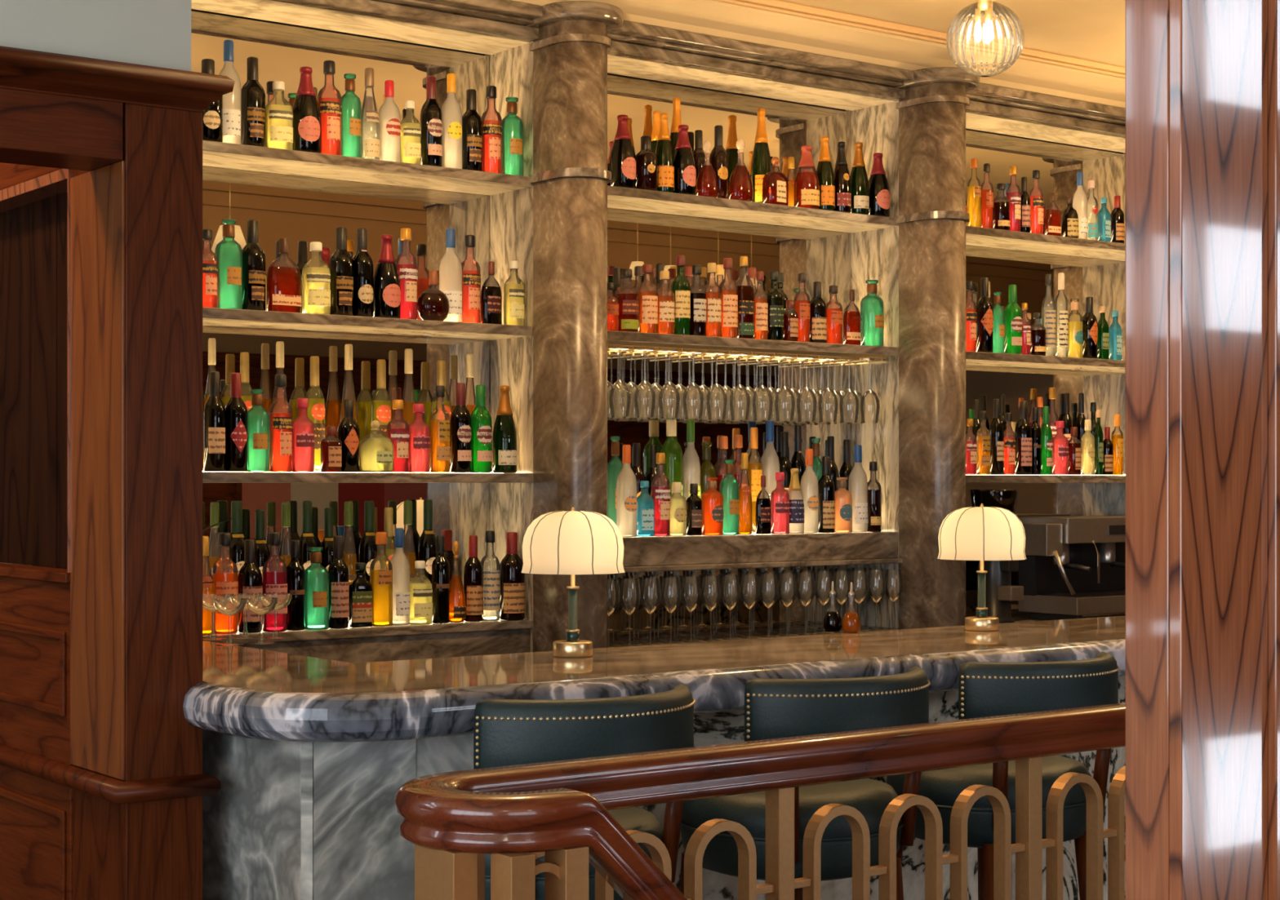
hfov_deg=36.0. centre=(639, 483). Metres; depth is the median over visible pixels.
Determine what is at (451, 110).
liquor bottle
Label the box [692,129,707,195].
liquor bottle
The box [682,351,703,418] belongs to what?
wine glass
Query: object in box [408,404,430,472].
liquor bottle
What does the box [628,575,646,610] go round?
bowl
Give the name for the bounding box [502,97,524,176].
liquor bottle
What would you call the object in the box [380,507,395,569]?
liquor bottle
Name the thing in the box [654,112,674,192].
liquor bottle
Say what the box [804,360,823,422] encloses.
wine glass
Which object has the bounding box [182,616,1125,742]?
countertop
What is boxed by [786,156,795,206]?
liquor bottle
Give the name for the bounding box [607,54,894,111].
trim
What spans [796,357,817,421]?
wine glass
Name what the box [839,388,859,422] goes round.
bowl
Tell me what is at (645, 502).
liquor bottle
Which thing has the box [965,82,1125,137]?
trim
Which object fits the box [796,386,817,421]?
bowl
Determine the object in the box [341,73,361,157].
liquor bottle
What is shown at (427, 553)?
liquor bottle
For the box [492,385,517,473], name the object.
liquor bottle
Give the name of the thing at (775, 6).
trim
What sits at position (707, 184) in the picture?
liquor bottle
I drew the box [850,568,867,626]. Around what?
wine glass
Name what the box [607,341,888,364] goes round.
glass rack
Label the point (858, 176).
liquor bottle
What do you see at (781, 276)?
liquor bottle
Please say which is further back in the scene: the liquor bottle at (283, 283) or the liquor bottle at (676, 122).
the liquor bottle at (676, 122)
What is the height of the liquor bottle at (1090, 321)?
0.277 m
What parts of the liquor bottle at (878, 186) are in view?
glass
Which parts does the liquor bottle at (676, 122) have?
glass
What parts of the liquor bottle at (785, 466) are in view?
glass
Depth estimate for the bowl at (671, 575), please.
7.50 m
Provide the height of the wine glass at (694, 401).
0.250 m
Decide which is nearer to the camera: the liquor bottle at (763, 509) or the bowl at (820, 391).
the liquor bottle at (763, 509)
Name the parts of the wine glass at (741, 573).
stem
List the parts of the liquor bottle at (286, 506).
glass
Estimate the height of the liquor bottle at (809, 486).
0.332 m
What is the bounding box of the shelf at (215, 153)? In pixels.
[202,140,533,195]
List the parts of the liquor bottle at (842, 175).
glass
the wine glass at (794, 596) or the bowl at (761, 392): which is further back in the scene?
the bowl at (761, 392)
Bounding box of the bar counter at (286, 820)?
[202,675,1125,899]
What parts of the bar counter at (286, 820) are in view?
marble panel, marble panel, marble panel, marble panel, marble panel, marble panel, marble panel, marble panel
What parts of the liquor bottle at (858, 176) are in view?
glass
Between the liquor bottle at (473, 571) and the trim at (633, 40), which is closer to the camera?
the liquor bottle at (473, 571)
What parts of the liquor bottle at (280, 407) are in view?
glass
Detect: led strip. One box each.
[202,471,493,473]
[307,617,496,627]
[1014,474,1125,475]
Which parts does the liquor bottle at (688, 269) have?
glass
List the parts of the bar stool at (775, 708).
leg, seat, post, leg, backrest, nailhead trim, leg, post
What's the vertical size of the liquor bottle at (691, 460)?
0.443 m
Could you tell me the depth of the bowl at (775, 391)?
7.75 m
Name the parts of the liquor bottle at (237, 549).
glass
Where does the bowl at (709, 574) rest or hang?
on the wine glass at (709, 574)
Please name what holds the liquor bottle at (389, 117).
on the shelf at (215, 153)
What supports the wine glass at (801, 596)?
on the countertop at (725, 633)
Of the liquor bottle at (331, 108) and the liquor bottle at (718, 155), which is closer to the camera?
the liquor bottle at (331, 108)
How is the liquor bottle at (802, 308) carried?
on the shelf at (620, 336)
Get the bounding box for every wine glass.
[607,349,617,416]
[607,351,626,418]
[607,577,623,644]
[607,579,618,648]
[608,347,631,417]
[608,576,626,641]
[619,578,639,646]
[620,350,641,417]
[623,577,642,643]
[628,575,646,640]
[631,352,652,419]
[634,349,655,417]
[640,578,660,644]
[644,351,666,418]
[644,576,662,642]
[648,574,666,639]
[655,354,675,419]
[658,350,679,417]
[661,577,680,644]
[664,575,682,640]
[668,352,689,419]
[668,573,685,638]
[679,355,699,420]
[680,577,701,642]
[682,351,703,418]
[684,575,702,639]
[688,573,705,636]
[692,354,713,419]
[701,576,720,641]
[702,355,722,421]
[704,574,721,638]
[706,352,727,419]
[706,573,724,635]
[715,355,736,420]
[720,575,740,639]
[724,573,741,637]
[725,357,745,421]
[726,572,742,635]
[729,354,750,419]
[737,355,758,421]
[740,574,759,639]
[743,573,759,635]
[745,571,761,633]
[748,358,767,422]
[751,355,773,420]
[759,573,777,637]
[760,357,780,421]
[762,572,778,635]
[764,570,779,632]
[770,359,788,422]
[774,355,795,421]
[777,573,796,636]
[780,572,796,634]
[782,358,802,422]
[782,570,797,631]
[790,360,809,422]
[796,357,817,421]
[796,573,815,635]
[798,571,815,632]
[800,569,815,630]
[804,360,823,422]
[811,361,831,423]
[814,572,832,634]
[816,570,832,631]
[817,358,838,422]
[817,568,833,629]
[825,360,844,422]
[831,362,851,424]
[832,571,850,633]
[834,569,850,631]
[835,568,850,618]
[839,359,859,422]
[845,361,865,423]
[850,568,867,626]
[850,570,868,632]
[851,568,867,629]
[860,360,879,422]
[867,568,884,628]
[867,570,885,631]
[884,569,902,630]
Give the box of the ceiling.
[779,0,1125,67]
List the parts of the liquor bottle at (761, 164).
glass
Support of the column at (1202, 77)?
on the floor
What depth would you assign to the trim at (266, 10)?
6.64 m
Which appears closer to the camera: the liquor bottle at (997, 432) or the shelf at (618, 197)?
the shelf at (618, 197)
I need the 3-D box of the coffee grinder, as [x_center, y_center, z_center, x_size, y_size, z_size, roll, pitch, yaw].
[1.492,0.303,8.218,0.195,0.562,0.227,0,0,-37]
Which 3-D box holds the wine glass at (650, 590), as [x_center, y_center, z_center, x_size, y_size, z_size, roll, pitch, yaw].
[0.068,0.464,7.422,0.073,0.240,0.073,0,0,-37]
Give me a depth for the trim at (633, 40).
7.40 m
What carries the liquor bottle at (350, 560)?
on the shelf at (433, 641)
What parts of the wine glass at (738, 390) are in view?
stem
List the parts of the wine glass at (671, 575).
stem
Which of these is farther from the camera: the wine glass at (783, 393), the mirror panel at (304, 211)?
the wine glass at (783, 393)
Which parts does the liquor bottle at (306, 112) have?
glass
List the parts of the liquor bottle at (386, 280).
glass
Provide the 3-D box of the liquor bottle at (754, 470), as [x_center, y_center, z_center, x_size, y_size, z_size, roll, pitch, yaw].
[0.452,-0.014,7.790,0.063,0.417,0.064,0,0,-28]
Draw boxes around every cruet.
[823,581,841,631]
[841,582,860,633]
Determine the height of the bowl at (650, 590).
0.130 m
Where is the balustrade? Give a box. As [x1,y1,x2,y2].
[395,702,1125,899]
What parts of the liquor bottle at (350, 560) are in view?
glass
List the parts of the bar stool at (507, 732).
seat, backrest, nailhead trim, post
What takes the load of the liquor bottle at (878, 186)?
on the shelf at (618, 197)
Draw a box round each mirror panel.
[191,10,488,624]
[607,75,850,639]
[965,129,1125,617]
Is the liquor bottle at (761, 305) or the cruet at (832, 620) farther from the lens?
the liquor bottle at (761, 305)
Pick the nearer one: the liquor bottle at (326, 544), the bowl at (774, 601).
the liquor bottle at (326, 544)
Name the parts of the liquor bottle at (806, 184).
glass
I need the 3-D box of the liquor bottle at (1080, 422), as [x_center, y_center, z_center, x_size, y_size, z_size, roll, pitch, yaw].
[2.010,-0.226,8.957,0.053,0.375,0.054,0,0,-27]
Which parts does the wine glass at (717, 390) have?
stem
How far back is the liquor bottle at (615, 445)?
7.38 m
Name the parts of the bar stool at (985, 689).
leg, leg, leg, seat, post, backrest, nailhead trim, leg, post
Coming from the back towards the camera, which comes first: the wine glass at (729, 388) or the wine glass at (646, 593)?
the wine glass at (729, 388)
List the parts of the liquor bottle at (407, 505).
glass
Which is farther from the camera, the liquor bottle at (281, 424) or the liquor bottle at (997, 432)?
the liquor bottle at (997, 432)
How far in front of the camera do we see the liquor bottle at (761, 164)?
7.74 m
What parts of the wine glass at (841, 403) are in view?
stem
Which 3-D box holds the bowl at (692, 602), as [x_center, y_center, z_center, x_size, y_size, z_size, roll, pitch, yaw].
[0.219,0.409,7.535,0.073,0.130,0.073,0,0,-37]
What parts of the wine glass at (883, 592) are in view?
stem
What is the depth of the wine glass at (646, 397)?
7.41 m
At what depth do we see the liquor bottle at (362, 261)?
6.53 m
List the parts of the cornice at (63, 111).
crown moulding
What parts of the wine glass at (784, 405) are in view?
stem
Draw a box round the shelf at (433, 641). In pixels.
[202,616,533,663]
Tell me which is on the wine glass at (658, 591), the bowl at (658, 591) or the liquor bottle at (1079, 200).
the bowl at (658, 591)
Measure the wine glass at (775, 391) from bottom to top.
0.250 m
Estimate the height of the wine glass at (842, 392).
0.250 m
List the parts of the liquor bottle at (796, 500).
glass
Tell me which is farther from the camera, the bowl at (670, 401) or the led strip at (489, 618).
the bowl at (670, 401)
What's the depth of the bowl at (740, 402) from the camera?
7.68 m
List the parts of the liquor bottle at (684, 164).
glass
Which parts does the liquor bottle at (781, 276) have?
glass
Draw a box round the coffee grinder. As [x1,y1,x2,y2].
[970,488,1023,623]
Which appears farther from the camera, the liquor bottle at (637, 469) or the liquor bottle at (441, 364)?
the liquor bottle at (637, 469)
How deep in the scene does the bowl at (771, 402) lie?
7.61 m
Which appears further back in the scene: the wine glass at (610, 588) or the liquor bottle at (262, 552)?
the wine glass at (610, 588)
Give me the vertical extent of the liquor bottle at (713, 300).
0.283 m
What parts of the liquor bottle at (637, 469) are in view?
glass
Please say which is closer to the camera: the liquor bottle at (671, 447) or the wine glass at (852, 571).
the liquor bottle at (671, 447)
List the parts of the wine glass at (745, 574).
stem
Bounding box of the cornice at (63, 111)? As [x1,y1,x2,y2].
[0,45,235,171]
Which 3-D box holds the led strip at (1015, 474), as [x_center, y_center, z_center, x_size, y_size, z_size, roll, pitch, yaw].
[1.742,-0.040,8.670,1.517,0.004,0.020,0,0,-37]
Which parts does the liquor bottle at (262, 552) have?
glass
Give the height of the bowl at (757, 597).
0.130 m
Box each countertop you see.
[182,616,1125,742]
[608,625,895,647]
[1011,613,1125,622]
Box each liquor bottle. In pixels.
[201,58,222,142]
[202,229,217,308]
[202,536,216,635]
[203,337,216,471]
[203,371,226,471]
[204,502,223,576]
[211,533,238,634]
[214,218,242,309]
[218,40,240,144]
[223,501,245,573]
[225,373,248,471]
[238,539,262,633]
[240,56,265,146]
[240,351,254,471]
[242,219,265,311]
[247,389,270,471]
[255,509,270,573]
[262,532,287,632]
[265,80,293,150]
[266,238,301,312]
[268,374,293,472]
[272,341,288,413]
[276,502,291,571]
[286,540,305,631]
[291,398,315,472]
[292,66,320,153]
[298,501,318,626]
[302,241,330,314]
[304,546,328,630]
[305,355,324,471]
[316,60,342,155]
[318,507,333,625]
[320,426,342,472]
[327,535,348,629]
[328,226,354,315]
[337,400,359,472]
[339,344,357,422]
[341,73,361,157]
[342,502,357,590]
[348,563,372,627]
[352,227,373,316]
[358,501,380,582]
[359,420,394,472]
[361,67,379,159]
[369,532,392,626]
[371,359,391,471]
[373,235,400,318]
[377,80,400,162]
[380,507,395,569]
[386,400,409,472]
[390,528,409,625]
[395,227,417,319]
[399,348,415,428]
[400,100,421,164]
[403,501,417,583]
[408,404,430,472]
[409,560,432,625]
[417,270,449,320]
[417,499,436,583]
[420,75,442,166]
[430,385,450,472]
[431,360,451,420]
[431,535,449,623]
[439,228,462,322]
[441,72,462,168]
[448,541,466,622]
[449,382,471,472]
[461,235,480,323]
[462,88,482,171]
[463,535,483,622]
[465,353,475,415]
[471,384,492,472]
[480,85,502,173]
[480,261,502,324]
[480,530,500,621]
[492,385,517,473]
[499,532,524,620]
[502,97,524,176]
[503,260,524,325]
[607,282,618,331]
[607,435,622,518]
[608,267,625,302]
[609,114,635,188]
[614,268,638,332]
[616,444,636,537]
[630,266,646,293]
[631,443,645,497]
[635,135,657,191]
[636,480,654,537]
[637,263,657,333]
[644,444,662,496]
[651,111,660,152]
[651,263,668,296]
[651,453,670,536]
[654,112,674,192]
[657,271,675,334]
[659,413,682,496]
[669,482,686,536]
[670,97,681,154]
[671,255,690,335]
[673,124,696,195]
[682,419,700,499]
[684,266,697,293]
[686,484,702,536]
[689,264,706,336]
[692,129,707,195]
[696,140,718,197]
[700,442,715,497]
[700,477,723,535]
[704,262,721,337]
[709,124,728,199]
[711,264,727,292]
[715,436,732,533]
[719,257,737,337]
[719,459,738,535]
[728,138,753,201]
[732,435,746,533]
[735,256,754,338]
[738,453,752,534]
[746,427,762,533]
[747,267,760,298]
[751,107,771,202]
[753,271,768,339]
[755,475,771,534]
[761,419,779,499]
[762,156,788,205]
[766,271,783,340]
[770,472,789,533]
[777,272,788,314]
[778,431,792,492]
[783,300,798,341]
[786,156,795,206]
[788,468,804,533]
[791,425,805,484]
[793,145,819,208]
[794,272,810,342]
[800,448,818,533]
[809,281,826,342]
[811,438,822,476]
[816,136,835,210]
[817,456,835,533]
[826,285,842,344]
[826,436,838,491]
[833,141,851,213]
[834,477,852,533]
[838,440,853,490]
[843,289,861,345]
[848,444,867,533]
[849,142,869,214]
[860,280,884,346]
[866,462,881,532]
[868,152,889,217]
[965,280,976,351]
[965,418,977,475]
[967,158,981,227]
[970,400,982,441]
[976,277,993,352]
[976,410,991,475]
[981,163,993,228]
[989,399,1004,475]
[992,292,1004,353]
[993,182,1009,230]
[999,394,1008,437]
[1003,413,1015,475]
[1004,284,1022,354]
[1005,165,1021,231]
[1014,400,1031,475]
[1020,177,1030,232]
[1022,302,1031,355]
[1026,404,1028,422]
[1028,169,1043,234]
[1030,312,1045,355]
[1031,407,1041,475]
[1036,396,1043,421]
[1040,406,1052,475]
[1041,274,1056,356]
[1044,191,1061,236]
[1048,387,1058,438]
[1052,421,1068,475]
[1054,272,1068,356]
[1061,195,1078,238]
[1061,392,1073,443]
[1067,298,1083,358]
[1068,426,1081,475]
[1072,171,1087,239]
[1075,392,1085,474]
[1081,419,1094,475]
[1082,297,1097,359]
[1087,180,1097,240]
[1090,402,1097,435]
[1093,409,1103,475]
[1097,197,1111,241]
[1097,306,1109,359]
[1102,426,1113,475]
[1109,311,1122,359]
[1110,195,1124,243]
[1111,414,1123,475]
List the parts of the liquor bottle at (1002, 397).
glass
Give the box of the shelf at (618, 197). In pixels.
[607,185,898,233]
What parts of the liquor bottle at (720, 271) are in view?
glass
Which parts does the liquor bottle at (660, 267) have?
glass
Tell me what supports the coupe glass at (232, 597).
on the countertop at (243, 692)
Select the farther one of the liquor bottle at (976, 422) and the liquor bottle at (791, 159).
the liquor bottle at (976, 422)
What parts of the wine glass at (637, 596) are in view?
stem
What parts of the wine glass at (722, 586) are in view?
stem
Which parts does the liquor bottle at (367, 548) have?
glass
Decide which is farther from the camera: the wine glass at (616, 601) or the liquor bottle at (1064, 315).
the liquor bottle at (1064, 315)
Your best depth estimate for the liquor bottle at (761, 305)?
7.57 m
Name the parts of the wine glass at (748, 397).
stem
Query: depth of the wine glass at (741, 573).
7.66 m
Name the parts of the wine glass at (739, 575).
stem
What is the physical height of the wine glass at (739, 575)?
0.240 m
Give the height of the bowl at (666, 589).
0.130 m
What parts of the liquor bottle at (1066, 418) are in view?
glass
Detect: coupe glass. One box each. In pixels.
[202,595,229,640]
[213,598,246,645]
[229,594,261,639]
[244,597,277,644]
[259,594,292,639]
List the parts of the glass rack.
rail, rail, rail, rail, rail, rail, rail, rail, rail, rail, rail, rail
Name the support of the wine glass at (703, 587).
on the countertop at (725, 633)
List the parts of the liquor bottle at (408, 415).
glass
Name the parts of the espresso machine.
panel, portafilter handle, control panel, portafilter handle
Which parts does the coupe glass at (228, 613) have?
stem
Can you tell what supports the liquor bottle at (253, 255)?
on the shelf at (215, 317)
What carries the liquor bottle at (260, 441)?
on the shelf at (207, 477)
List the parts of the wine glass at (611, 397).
stem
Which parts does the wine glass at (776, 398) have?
stem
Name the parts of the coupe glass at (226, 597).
stem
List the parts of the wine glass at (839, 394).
stem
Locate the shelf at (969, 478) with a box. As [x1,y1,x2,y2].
[965,475,1125,483]
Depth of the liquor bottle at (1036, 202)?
8.51 m
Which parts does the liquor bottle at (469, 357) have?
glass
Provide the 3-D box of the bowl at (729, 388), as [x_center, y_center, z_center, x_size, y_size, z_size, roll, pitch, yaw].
[0.331,-0.313,7.594,0.079,0.135,0.079,0,0,-37]
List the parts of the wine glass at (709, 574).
stem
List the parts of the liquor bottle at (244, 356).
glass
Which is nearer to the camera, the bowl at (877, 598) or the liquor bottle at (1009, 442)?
the bowl at (877, 598)
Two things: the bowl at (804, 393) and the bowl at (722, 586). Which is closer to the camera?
the bowl at (722, 586)
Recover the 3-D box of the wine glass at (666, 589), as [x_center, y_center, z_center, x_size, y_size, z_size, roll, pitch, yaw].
[0.128,0.464,7.342,0.073,0.240,0.073,0,0,-37]
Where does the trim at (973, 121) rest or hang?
attached to the wall at (193, 10)
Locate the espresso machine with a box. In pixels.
[1018,515,1125,620]
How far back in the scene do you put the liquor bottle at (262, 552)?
6.50 m
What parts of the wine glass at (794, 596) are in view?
stem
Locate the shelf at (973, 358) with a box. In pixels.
[965,351,1125,373]
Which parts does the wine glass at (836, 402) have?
stem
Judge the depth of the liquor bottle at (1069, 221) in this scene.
8.64 m
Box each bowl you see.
[202,595,229,612]
[213,598,246,616]
[229,594,261,611]
[244,597,277,615]
[259,594,292,611]
[607,381,617,416]
[607,382,626,418]
[607,577,623,613]
[607,579,618,616]
[608,379,631,417]
[608,576,626,611]
[619,578,639,615]
[620,382,641,417]
[623,577,642,613]
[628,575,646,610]
[631,383,652,419]
[634,380,655,417]
[640,578,660,614]
[644,382,666,418]
[644,576,662,612]
[648,574,666,609]
[655,385,675,419]
[658,382,679,417]
[661,577,680,613]
[664,575,682,609]
[668,383,689,419]
[668,573,685,608]
[679,386,699,420]
[680,577,701,612]
[682,382,703,418]
[684,575,702,608]
[688,573,705,606]
[692,384,713,419]
[701,576,720,611]
[702,386,722,421]
[704,574,721,608]
[706,383,727,419]
[706,573,724,605]
[715,385,736,420]
[720,575,740,610]
[724,573,741,607]
[725,386,745,421]
[726,572,742,604]
[729,384,750,419]
[737,386,758,421]
[740,574,759,608]
[743,573,759,606]
[745,571,761,604]
[748,387,767,422]
[751,385,773,420]
[759,573,777,608]
[760,386,780,421]
[762,572,778,605]
[764,570,779,603]
[770,388,788,422]
[774,386,795,421]
[777,573,796,607]
[780,572,796,604]
[782,387,802,422]
[782,570,797,602]
[790,389,809,422]
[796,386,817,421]
[796,573,815,606]
[799,571,815,604]
[800,569,815,601]
[804,388,823,422]
[811,390,831,423]
[814,572,832,605]
[816,570,832,603]
[817,387,838,422]
[817,568,833,601]
[825,389,844,422]
[831,391,851,424]
[832,571,850,604]
[834,569,850,602]
[835,568,850,600]
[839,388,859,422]
[845,390,865,423]
[850,568,867,599]
[850,570,868,604]
[851,568,867,601]
[860,389,879,422]
[867,568,884,600]
[867,570,885,603]
[884,569,902,602]
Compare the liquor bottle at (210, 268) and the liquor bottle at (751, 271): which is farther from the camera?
the liquor bottle at (751, 271)
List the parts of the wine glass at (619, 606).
stem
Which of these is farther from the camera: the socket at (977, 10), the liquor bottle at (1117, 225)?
the liquor bottle at (1117, 225)
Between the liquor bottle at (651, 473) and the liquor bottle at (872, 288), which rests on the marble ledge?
the liquor bottle at (651, 473)
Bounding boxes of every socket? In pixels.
[975,8,980,22]
[985,9,987,23]
[986,6,992,21]
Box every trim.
[191,0,529,54]
[272,0,542,41]
[510,0,1125,108]
[607,20,913,101]
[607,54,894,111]
[713,0,1125,78]
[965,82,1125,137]
[965,112,1125,152]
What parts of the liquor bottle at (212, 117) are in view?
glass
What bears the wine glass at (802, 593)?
on the countertop at (725, 633)
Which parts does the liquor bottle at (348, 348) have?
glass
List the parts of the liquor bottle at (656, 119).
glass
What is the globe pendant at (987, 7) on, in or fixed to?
hanging from the ceiling
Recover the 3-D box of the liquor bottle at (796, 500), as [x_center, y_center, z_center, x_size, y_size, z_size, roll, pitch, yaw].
[0.606,0.067,7.702,0.074,0.256,0.075,0,0,-30]
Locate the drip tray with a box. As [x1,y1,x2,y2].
[1018,595,1125,615]
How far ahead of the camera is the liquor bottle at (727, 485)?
7.67 m
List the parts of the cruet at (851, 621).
pour spout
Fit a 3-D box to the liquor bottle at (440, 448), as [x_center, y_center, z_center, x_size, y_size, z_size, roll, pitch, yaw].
[-0.684,-0.187,6.733,0.063,0.298,0.063,0,0,-41]
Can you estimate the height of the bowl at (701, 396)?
0.135 m
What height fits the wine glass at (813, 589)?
0.240 m
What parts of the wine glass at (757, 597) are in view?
stem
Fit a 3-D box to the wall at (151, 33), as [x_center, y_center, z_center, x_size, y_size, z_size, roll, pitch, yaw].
[-3.053,-0.090,3.155,4.895,3.300,0.190,0,0,-37]
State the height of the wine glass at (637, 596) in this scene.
0.240 m
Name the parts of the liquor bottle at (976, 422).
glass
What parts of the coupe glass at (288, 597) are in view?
stem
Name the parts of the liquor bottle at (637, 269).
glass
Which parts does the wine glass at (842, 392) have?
stem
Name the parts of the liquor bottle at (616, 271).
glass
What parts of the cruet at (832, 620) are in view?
pour spout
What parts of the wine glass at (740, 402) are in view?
stem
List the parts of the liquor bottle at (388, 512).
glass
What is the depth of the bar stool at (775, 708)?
4.50 m
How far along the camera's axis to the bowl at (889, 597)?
7.90 m
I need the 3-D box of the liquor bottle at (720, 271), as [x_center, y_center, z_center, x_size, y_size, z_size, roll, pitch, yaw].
[0.313,-0.704,7.686,0.068,0.302,0.069,0,0,-43]
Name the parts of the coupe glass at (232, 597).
stem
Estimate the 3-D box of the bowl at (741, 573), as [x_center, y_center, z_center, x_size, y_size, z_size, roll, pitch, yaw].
[0.369,0.409,7.648,0.073,0.130,0.073,0,0,-37]
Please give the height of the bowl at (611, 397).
0.135 m
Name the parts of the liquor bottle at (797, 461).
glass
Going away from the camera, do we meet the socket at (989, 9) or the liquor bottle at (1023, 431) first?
the socket at (989, 9)
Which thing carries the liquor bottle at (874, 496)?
on the marble ledge
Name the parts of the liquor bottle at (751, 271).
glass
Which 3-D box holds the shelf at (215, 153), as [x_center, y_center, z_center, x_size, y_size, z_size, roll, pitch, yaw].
[-1.090,-1.058,6.526,1.584,0.034,0.274,0,0,-37]
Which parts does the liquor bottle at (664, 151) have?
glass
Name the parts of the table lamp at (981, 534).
lamp shade, stem, stem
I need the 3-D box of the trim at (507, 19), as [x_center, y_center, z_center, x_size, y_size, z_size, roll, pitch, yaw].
[-0.984,-1.595,6.384,1.584,0.090,0.200,0,0,-37]
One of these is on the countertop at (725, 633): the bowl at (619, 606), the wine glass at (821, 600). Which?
the wine glass at (821, 600)
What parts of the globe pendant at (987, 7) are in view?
bulb, bulb, bulb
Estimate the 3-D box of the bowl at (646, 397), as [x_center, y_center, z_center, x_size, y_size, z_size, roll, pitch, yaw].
[0.058,-0.313,7.389,0.079,0.135,0.079,0,0,-37]
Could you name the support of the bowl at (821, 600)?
on the wine glass at (821, 600)
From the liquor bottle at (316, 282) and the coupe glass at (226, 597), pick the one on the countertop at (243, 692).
the coupe glass at (226, 597)
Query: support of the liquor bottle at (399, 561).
on the shelf at (433, 641)
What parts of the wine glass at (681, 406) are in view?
stem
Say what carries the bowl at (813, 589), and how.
on the wine glass at (813, 589)
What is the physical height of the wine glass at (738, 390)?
0.250 m
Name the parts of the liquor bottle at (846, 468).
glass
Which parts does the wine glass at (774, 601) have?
stem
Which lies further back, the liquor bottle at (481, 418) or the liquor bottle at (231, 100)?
the liquor bottle at (481, 418)
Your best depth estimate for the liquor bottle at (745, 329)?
7.52 m
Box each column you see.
[484,0,623,652]
[845,66,979,629]
[1125,0,1279,899]
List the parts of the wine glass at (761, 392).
stem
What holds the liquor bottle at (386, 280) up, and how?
on the shelf at (215, 317)
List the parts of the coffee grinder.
spout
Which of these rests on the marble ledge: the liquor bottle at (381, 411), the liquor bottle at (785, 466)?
the liquor bottle at (785, 466)
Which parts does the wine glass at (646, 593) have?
stem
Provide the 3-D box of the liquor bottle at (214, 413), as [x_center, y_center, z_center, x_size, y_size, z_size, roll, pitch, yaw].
[-1.348,-0.197,6.236,0.069,0.318,0.070,0,0,-30]
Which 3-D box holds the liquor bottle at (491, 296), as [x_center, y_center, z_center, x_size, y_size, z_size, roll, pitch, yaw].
[-0.521,-0.666,6.903,0.081,0.226,0.041,0,0,-38]
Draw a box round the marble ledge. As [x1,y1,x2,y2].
[622,532,902,573]
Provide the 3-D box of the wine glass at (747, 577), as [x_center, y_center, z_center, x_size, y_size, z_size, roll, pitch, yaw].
[0.445,0.464,7.704,0.073,0.240,0.073,0,0,-37]
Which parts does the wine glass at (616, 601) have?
stem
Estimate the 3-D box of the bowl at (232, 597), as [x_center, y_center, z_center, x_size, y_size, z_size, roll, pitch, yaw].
[-1.174,0.354,5.851,0.093,0.049,0.093,0,0,-37]
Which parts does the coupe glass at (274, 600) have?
stem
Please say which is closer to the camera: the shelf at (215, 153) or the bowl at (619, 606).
the shelf at (215, 153)
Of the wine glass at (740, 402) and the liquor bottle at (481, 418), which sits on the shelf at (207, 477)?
the liquor bottle at (481, 418)
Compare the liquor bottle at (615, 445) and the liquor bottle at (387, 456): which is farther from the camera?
the liquor bottle at (615, 445)
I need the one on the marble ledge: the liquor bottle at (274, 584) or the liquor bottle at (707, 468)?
the liquor bottle at (707, 468)
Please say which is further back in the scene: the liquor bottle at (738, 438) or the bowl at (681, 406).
the liquor bottle at (738, 438)
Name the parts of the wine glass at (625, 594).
stem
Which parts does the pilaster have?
panel moulding, panel moulding, sill, dado rail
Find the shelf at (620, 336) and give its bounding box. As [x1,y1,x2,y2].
[607,330,898,358]
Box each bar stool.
[473,684,695,899]
[679,666,930,899]
[886,651,1119,899]
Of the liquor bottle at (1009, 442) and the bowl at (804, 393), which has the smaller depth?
the bowl at (804, 393)
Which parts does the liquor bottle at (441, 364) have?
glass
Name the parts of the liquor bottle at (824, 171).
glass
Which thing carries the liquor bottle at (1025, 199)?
on the shelf at (975, 236)
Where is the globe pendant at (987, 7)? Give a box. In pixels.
[946,0,1024,76]
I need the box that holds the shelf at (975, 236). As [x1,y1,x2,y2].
[965,225,1125,261]
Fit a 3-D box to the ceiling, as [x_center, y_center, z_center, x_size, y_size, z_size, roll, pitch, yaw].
[2.973,-1.765,3.538,15.400,0.050,10.500,0,0,-37]
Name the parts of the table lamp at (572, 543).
stem, stem, lamp shade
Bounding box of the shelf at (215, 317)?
[202,306,533,340]
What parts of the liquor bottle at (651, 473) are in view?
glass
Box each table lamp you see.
[520,506,625,657]
[937,503,1026,631]
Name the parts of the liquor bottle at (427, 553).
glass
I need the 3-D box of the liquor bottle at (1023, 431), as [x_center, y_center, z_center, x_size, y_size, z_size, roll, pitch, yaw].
[1.653,-0.197,8.484,0.072,0.319,0.073,0,0,-42]
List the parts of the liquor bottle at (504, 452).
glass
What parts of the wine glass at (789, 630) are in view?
stem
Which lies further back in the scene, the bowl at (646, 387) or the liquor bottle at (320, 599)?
the bowl at (646, 387)
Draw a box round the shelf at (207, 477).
[202,471,533,483]
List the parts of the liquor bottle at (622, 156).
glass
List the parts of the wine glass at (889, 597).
stem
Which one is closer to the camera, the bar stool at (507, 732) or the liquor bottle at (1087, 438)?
the bar stool at (507, 732)
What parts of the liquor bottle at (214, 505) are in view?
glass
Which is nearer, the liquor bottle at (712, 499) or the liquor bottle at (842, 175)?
the liquor bottle at (712, 499)
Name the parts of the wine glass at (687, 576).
stem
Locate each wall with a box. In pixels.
[0,0,191,71]
[191,8,1123,154]
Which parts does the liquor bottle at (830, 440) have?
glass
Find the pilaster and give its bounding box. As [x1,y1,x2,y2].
[0,102,220,899]
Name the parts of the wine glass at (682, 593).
stem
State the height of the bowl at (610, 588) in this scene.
0.130 m

